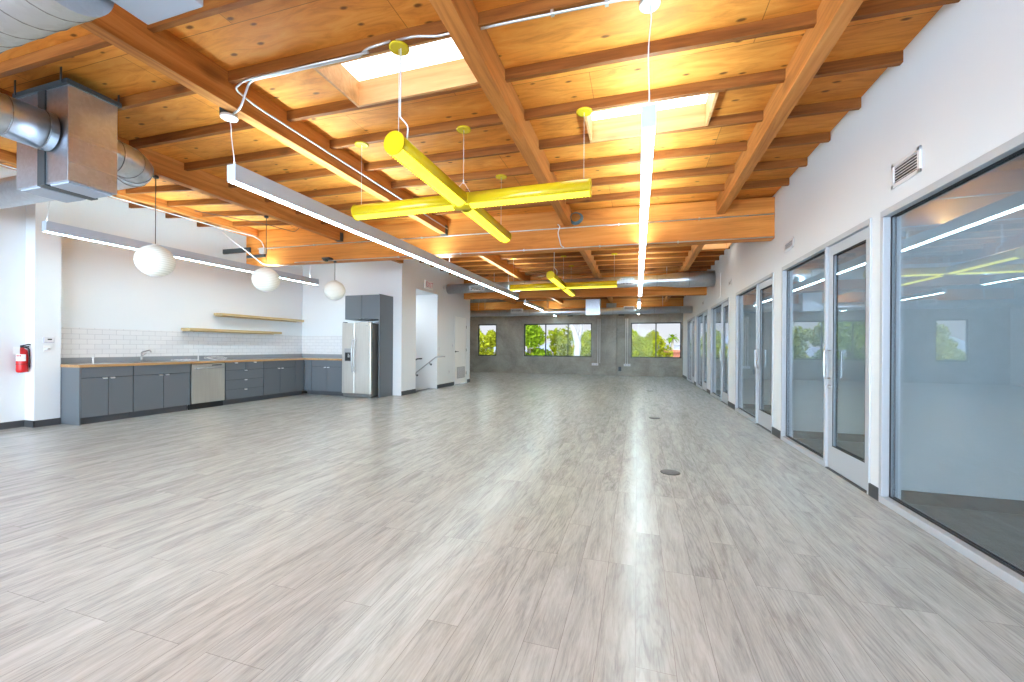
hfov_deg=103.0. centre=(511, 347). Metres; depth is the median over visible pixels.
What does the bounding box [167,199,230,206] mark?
ceiling
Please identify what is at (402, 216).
ceiling
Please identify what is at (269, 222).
ceiling
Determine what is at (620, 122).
window
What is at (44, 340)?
thermostat
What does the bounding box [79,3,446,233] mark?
ceiling beam
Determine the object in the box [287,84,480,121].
ceiling beam
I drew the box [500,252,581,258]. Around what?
ceiling
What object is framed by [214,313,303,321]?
wall shelf
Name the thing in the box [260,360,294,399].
base cabinet
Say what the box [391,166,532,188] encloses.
ceiling
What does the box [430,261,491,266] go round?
ceiling
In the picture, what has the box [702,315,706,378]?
wall
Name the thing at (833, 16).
ceiling beam
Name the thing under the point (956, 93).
wall
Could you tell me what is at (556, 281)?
diffuser
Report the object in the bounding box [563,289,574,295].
diffuser
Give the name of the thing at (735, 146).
ceiling
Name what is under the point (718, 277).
access panel
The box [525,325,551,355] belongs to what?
street tree
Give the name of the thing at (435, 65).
window
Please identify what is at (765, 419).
door
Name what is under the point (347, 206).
ceiling
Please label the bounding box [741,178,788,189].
ceiling
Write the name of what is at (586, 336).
street tree
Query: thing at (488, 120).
ceiling
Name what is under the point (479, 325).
window
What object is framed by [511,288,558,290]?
diffuser
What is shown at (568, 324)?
window
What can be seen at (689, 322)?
window
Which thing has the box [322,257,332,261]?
bracket
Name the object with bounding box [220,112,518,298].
linear pendant
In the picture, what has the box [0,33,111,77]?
ceiling beam
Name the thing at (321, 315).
wall
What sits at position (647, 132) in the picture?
diffuser
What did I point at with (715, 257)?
ceiling
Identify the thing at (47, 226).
linear pendant
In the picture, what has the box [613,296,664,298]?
ceiling
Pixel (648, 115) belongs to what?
linear pendant
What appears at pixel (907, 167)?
air vent
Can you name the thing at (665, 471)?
floor outlet
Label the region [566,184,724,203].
ceiling
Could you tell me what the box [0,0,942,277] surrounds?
ceiling
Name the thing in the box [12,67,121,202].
box
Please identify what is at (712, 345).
window
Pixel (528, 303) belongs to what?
linear pendant
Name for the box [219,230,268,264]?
conduit
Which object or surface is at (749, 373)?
wall
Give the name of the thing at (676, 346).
building
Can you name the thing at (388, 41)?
conduit
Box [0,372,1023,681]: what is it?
floor
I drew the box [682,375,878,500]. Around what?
baseboard
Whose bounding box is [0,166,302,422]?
wall
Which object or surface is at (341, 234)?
hanger
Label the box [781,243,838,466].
window
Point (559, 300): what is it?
ceiling beam
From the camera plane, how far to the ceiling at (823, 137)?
4.34 m
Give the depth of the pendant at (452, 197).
3.96 m
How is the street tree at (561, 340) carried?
on the ground
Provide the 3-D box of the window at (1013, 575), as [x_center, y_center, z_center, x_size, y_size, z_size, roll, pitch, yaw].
[2.619,0.074,1.836,0.112,2.385,3.150,0,0,17]
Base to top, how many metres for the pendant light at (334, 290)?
0.794 m
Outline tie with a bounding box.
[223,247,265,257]
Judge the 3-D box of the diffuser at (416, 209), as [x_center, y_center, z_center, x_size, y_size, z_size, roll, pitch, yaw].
[-1.151,-1.447,4.390,1.240,0.030,0.134,0,0,17]
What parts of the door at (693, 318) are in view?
pane, frame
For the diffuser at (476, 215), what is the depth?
4.78 m
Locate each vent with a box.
[457,366,464,377]
[784,237,793,252]
[891,145,921,188]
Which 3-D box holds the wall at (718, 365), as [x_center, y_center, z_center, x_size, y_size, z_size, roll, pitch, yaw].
[7.337,-0.052,10.821,3.540,2.810,0.100,0,0,17]
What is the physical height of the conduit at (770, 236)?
0.127 m
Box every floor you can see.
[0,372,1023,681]
[416,388,436,392]
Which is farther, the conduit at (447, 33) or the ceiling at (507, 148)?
the ceiling at (507, 148)
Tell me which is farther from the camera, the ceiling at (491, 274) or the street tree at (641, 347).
the street tree at (641, 347)
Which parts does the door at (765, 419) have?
pull handle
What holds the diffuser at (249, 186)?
attached to the linear pendant at (237, 175)
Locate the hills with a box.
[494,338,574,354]
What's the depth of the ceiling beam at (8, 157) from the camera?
7.22 m
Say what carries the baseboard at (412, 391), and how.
attached to the wall at (411, 274)
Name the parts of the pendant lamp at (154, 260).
lamp shade, cord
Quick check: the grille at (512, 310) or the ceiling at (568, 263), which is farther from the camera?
the grille at (512, 310)
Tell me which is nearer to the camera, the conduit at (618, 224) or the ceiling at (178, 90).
the ceiling at (178, 90)
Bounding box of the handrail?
[416,356,444,375]
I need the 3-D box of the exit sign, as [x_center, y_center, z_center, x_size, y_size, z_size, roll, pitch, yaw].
[-2.385,-1.789,11.670,0.055,0.240,0.460,0,0,17]
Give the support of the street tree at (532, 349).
on the ground
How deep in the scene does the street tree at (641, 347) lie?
24.61 m
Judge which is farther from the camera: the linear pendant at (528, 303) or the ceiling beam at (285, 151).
the linear pendant at (528, 303)
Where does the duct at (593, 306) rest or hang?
hanging from the ceiling at (266, 30)
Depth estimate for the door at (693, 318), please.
14.78 m
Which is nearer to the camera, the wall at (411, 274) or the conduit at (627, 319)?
the wall at (411, 274)
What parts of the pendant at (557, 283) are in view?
arm, arm, arm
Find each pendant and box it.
[42,201,318,284]
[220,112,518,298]
[351,40,591,242]
[510,252,616,296]
[524,298,542,309]
[638,0,660,295]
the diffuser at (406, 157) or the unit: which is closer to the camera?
the unit
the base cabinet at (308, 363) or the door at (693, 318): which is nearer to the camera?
the base cabinet at (308, 363)
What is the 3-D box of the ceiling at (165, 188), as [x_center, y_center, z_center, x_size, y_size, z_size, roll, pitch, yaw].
[-5.220,-2.455,6.275,2.100,0.231,0.042,0,0,17]
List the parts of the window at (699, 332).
pane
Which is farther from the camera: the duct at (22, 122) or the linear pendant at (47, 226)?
the linear pendant at (47, 226)
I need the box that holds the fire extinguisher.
[13,344,30,372]
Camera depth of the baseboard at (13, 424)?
6.06 m
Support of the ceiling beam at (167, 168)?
attached to the ceiling at (266, 30)
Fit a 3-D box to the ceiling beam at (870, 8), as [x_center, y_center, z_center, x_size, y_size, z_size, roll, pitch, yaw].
[2.485,-2.226,2.640,0.670,0.102,0.042,0,0,17]
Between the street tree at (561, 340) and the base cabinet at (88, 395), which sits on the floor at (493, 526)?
the base cabinet at (88, 395)
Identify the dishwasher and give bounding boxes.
[188,363,224,409]
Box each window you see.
[313,36,478,107]
[478,324,495,355]
[524,323,591,356]
[584,92,718,142]
[631,322,681,357]
[687,318,691,381]
[696,312,706,388]
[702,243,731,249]
[710,301,726,400]
[735,282,763,422]
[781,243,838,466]
[878,132,1023,592]
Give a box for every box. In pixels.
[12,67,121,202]
[219,107,229,114]
[259,247,265,253]
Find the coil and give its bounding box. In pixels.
[570,212,582,224]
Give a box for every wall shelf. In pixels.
[181,328,281,334]
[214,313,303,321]
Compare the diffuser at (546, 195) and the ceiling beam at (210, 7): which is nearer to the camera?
the ceiling beam at (210, 7)
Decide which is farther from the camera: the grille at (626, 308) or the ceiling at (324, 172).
the grille at (626, 308)
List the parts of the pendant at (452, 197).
arm, arm, arm, arm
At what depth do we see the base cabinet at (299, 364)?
10.37 m
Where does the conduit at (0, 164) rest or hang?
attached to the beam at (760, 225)
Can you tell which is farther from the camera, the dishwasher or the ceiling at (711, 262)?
the ceiling at (711, 262)
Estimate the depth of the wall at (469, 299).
14.58 m
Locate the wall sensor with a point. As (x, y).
(46, 348)
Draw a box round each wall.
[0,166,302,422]
[302,260,396,394]
[302,336,341,353]
[396,259,468,395]
[415,290,432,390]
[468,299,469,378]
[470,299,682,376]
[683,0,1023,499]
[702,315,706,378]
[716,306,727,389]
[743,286,771,404]
[793,243,865,442]
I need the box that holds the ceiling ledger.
[470,298,682,310]
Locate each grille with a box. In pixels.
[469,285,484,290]
[511,309,522,312]
[620,277,633,285]
[624,306,633,310]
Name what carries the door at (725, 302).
in the wall at (956, 93)
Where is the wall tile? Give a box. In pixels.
[61,327,301,357]
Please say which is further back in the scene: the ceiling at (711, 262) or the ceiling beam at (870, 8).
the ceiling at (711, 262)
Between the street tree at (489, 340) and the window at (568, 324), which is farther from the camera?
the street tree at (489, 340)
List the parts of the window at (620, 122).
pane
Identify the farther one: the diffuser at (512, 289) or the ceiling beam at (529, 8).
the diffuser at (512, 289)
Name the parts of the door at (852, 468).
pull handle, pull handle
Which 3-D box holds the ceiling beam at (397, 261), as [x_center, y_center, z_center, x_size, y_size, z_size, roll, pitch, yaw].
[-3.113,-2.280,9.389,0.115,0.270,2.050,0,0,17]
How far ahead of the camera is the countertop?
8.12 m
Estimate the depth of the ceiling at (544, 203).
6.57 m
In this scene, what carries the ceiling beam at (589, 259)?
attached to the ceiling at (266, 30)
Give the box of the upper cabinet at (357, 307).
[345,294,378,320]
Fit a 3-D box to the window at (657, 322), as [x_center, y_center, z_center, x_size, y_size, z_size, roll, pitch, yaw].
[6.457,-0.330,18.296,2.140,1.590,0.050,0,0,17]
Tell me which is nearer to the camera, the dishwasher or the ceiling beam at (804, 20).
the ceiling beam at (804, 20)
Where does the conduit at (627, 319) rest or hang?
attached to the wall at (609, 331)
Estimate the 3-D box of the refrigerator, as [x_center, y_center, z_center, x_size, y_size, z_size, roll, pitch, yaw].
[-3.705,0.298,10.221,0.830,1.850,0.800,0,0,17]
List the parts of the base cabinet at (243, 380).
drawer, drawer, drawer, drawer, drawer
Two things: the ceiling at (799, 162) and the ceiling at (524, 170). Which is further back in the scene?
the ceiling at (524, 170)
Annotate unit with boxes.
[111,0,202,24]
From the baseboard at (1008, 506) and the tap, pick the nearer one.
the baseboard at (1008, 506)
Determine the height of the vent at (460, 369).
0.380 m
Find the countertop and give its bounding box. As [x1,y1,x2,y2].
[60,354,341,367]
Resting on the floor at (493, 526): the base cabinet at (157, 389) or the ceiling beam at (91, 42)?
the base cabinet at (157, 389)
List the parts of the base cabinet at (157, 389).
door, drawer, door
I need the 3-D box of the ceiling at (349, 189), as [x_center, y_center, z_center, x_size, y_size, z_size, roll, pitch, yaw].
[-2.884,-2.351,6.187,2.220,0.124,0.042,0,0,17]
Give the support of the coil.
hanging from the beam at (760, 225)
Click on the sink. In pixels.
(141, 361)
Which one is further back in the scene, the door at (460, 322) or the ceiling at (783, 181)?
the door at (460, 322)
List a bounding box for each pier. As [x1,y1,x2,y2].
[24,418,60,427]
[25,200,61,420]
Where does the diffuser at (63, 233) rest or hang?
attached to the linear pendant at (47, 226)
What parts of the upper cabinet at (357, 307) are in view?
door, door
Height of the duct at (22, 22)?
0.410 m
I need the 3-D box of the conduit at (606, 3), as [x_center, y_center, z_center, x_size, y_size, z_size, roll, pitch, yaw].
[0.297,-2.222,2.693,1.067,0.066,0.086,0,0,12]
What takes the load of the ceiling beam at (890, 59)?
attached to the ceiling at (266, 30)
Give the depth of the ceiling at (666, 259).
10.60 m
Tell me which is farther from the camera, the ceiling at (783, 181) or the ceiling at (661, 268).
the ceiling at (661, 268)
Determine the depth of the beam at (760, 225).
7.00 m
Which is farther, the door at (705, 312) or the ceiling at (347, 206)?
the door at (705, 312)
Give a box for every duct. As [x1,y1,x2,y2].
[0,0,113,53]
[0,92,59,150]
[446,270,715,293]
[470,299,692,316]
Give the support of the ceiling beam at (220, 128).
attached to the ceiling at (266, 30)
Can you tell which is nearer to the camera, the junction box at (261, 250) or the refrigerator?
the junction box at (261, 250)
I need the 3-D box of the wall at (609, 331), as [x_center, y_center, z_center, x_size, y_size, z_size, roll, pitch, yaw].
[4.386,-0.573,18.834,15.100,3.810,0.420,0,0,17]
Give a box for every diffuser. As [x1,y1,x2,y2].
[44,231,315,284]
[230,181,517,298]
[354,205,453,219]
[387,149,464,205]
[464,209,509,241]
[467,191,589,208]
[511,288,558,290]
[549,278,564,288]
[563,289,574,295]
[567,286,616,288]
[638,126,654,295]
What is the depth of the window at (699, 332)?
13.29 m
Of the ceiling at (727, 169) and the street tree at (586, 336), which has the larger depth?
the street tree at (586, 336)
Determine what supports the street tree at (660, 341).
on the ground
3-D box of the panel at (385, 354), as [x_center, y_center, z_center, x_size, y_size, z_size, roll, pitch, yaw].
[-3.157,-0.041,10.193,0.030,2.535,0.568,0,0,17]
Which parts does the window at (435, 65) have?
pane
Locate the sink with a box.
[121,361,180,362]
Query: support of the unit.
hanging from the ceiling at (266, 30)
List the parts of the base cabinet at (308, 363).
filler panel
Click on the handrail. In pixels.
(436, 356)
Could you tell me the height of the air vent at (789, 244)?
0.135 m
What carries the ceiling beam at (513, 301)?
attached to the ceiling at (266, 30)
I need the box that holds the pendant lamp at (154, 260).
[133,175,175,276]
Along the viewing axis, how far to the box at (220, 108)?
3.62 m
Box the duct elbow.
[0,139,153,208]
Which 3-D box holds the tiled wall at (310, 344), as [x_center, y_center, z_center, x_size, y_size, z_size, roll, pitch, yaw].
[-4.933,-0.068,11.034,1.860,0.505,0.010,0,0,17]
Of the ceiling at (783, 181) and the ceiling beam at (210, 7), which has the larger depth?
the ceiling at (783, 181)
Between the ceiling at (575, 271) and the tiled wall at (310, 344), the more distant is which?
the ceiling at (575, 271)
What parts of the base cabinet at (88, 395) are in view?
panel, door, drawer, door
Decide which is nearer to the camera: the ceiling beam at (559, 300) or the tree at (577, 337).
the ceiling beam at (559, 300)
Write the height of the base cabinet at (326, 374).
0.895 m
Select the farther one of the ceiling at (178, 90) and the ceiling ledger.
the ceiling ledger
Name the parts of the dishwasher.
handle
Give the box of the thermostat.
[42,338,53,342]
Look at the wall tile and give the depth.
8.06 m
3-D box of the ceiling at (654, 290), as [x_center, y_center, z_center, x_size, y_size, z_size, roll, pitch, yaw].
[2.020,-1.952,13.020,7.660,0.781,0.170,0,0,17]
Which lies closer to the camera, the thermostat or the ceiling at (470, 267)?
the thermostat
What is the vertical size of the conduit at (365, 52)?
0.081 m
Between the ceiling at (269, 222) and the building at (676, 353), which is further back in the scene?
the building at (676, 353)
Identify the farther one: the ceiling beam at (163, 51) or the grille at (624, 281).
the grille at (624, 281)
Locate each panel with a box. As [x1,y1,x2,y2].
[378,294,392,397]
[715,272,720,299]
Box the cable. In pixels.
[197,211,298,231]
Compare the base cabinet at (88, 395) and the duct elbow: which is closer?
the duct elbow
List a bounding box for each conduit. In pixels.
[0,164,263,246]
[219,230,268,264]
[232,40,390,114]
[235,51,447,228]
[258,213,773,248]
[294,236,773,262]
[396,32,449,40]
[481,0,638,29]
[625,319,627,363]
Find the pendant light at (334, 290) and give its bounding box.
[324,261,345,299]
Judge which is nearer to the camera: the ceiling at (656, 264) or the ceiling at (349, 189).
the ceiling at (349, 189)
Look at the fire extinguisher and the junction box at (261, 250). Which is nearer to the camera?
the fire extinguisher
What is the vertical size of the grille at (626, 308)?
0.180 m
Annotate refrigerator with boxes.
[342,322,378,397]
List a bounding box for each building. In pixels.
[658,344,679,349]
[664,350,679,356]
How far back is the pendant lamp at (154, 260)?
4.99 m
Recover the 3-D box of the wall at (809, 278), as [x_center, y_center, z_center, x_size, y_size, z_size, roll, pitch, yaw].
[5.631,-0.061,5.278,3.540,2.810,0.100,0,0,17]
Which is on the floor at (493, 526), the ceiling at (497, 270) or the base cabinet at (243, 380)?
the base cabinet at (243, 380)
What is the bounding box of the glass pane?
[901,154,1023,514]
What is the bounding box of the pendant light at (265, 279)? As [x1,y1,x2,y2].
[251,215,279,291]
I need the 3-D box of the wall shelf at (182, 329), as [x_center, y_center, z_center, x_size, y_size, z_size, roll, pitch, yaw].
[-6.305,-0.365,9.332,0.254,0.067,2.230,0,0,17]
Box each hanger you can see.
[336,232,342,241]
[440,225,447,235]
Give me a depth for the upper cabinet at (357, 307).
10.10 m
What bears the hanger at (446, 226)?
attached to the beam at (760, 225)
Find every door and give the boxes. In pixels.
[454,314,466,384]
[690,316,694,383]
[701,309,707,391]
[720,297,728,404]
[754,272,773,432]
[823,218,871,493]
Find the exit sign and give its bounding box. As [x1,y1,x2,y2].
[424,280,432,289]
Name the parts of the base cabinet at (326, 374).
door, drawer, door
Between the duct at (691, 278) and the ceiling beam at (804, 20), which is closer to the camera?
the ceiling beam at (804, 20)
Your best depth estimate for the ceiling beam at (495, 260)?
10.86 m
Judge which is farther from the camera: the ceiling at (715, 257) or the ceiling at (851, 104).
the ceiling at (715, 257)
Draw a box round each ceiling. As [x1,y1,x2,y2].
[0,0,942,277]
[113,84,196,110]
[126,185,194,193]
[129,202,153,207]
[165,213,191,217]
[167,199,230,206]
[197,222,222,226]
[202,210,263,216]
[228,168,336,187]
[233,220,289,225]
[265,186,365,201]
[296,200,383,213]
[321,215,409,223]
[330,114,502,149]
[364,143,519,171]
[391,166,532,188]
[413,185,525,197]
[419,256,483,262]
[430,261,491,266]
[432,201,550,214]
[440,266,498,270]
[449,269,504,273]
[457,273,510,277]
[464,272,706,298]
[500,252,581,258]
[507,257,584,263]
[514,262,586,267]
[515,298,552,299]
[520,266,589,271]
[525,270,591,274]
[539,110,762,149]
[550,141,746,171]
[562,297,607,299]
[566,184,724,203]
[591,165,734,186]
[591,246,690,254]
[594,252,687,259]
[596,258,684,264]
[598,263,682,268]
[600,267,679,272]
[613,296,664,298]
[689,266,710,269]
[691,261,714,265]
[694,256,718,260]
[698,251,723,255]
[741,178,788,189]
[752,157,807,171]
[767,132,830,148]
[787,97,860,118]
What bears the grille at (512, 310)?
attached to the duct at (593, 306)
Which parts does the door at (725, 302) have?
frame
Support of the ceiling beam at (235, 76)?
attached to the ceiling at (266, 30)
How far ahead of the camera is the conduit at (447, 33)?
2.93 m
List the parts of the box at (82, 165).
panel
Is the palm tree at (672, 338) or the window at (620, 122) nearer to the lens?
the window at (620, 122)
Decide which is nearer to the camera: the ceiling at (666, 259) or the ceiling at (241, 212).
the ceiling at (241, 212)
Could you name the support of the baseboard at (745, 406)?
attached to the wall at (749, 373)
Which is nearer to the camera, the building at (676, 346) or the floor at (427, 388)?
the floor at (427, 388)
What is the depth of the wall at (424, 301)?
12.37 m
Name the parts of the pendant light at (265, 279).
lamp shade, cord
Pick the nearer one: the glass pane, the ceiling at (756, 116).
the glass pane
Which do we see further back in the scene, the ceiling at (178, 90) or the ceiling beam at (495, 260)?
the ceiling beam at (495, 260)
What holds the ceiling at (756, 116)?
attached to the ceiling at (266, 30)
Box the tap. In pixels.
[140,350,151,361]
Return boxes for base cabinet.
[60,366,132,425]
[129,364,189,417]
[223,361,262,404]
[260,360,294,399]
[293,360,304,394]
[305,360,313,393]
[312,360,342,395]
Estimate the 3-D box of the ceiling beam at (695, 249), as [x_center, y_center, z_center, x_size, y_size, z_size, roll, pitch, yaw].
[4.098,-2.145,9.195,0.115,0.245,5.920,0,0,17]
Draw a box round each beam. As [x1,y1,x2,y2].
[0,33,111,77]
[0,88,342,240]
[0,149,257,235]
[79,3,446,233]
[129,119,255,148]
[147,0,263,32]
[184,147,300,170]
[228,20,449,84]
[246,197,774,266]
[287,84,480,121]
[391,260,403,262]
[429,0,571,225]
[478,0,604,29]
[479,255,529,280]
[501,299,515,303]
[505,10,816,82]
[524,68,785,120]
[551,298,562,303]
[579,250,601,277]
[678,244,704,271]
[717,0,863,214]
[814,50,902,77]
[850,0,959,21]
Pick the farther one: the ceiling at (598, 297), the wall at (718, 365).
the ceiling at (598, 297)
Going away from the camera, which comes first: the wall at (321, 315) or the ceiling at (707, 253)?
the ceiling at (707, 253)
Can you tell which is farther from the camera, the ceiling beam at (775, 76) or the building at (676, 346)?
the building at (676, 346)
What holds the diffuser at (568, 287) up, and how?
attached to the pendant at (557, 283)
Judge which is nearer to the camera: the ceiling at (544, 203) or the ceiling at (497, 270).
the ceiling at (544, 203)
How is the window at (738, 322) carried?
in the wall at (956, 93)
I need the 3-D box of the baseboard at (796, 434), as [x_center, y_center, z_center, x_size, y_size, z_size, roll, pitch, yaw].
[5.623,1.232,5.278,3.540,0.105,0.124,0,0,17]
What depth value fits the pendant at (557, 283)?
9.85 m
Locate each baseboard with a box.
[0,420,23,429]
[401,379,469,395]
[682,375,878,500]
[743,404,770,409]
[793,431,863,441]
[901,490,1023,514]
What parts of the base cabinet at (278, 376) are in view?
door, drawer, door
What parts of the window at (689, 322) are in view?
pane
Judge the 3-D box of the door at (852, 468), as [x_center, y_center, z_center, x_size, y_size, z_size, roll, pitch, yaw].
[3.243,0.077,3.893,0.173,2.385,0.850,0,0,17]
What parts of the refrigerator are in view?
door, handle, handle, door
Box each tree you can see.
[479,329,495,354]
[525,325,546,354]
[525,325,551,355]
[546,326,573,355]
[569,324,582,355]
[571,330,590,355]
[632,329,657,356]
[646,329,673,356]
[666,334,678,349]
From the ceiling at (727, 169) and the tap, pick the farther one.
the tap
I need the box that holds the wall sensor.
[43,345,49,351]
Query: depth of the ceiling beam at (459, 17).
3.23 m
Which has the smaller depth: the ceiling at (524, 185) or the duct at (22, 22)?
the duct at (22, 22)
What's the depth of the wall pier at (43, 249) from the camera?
6.20 m

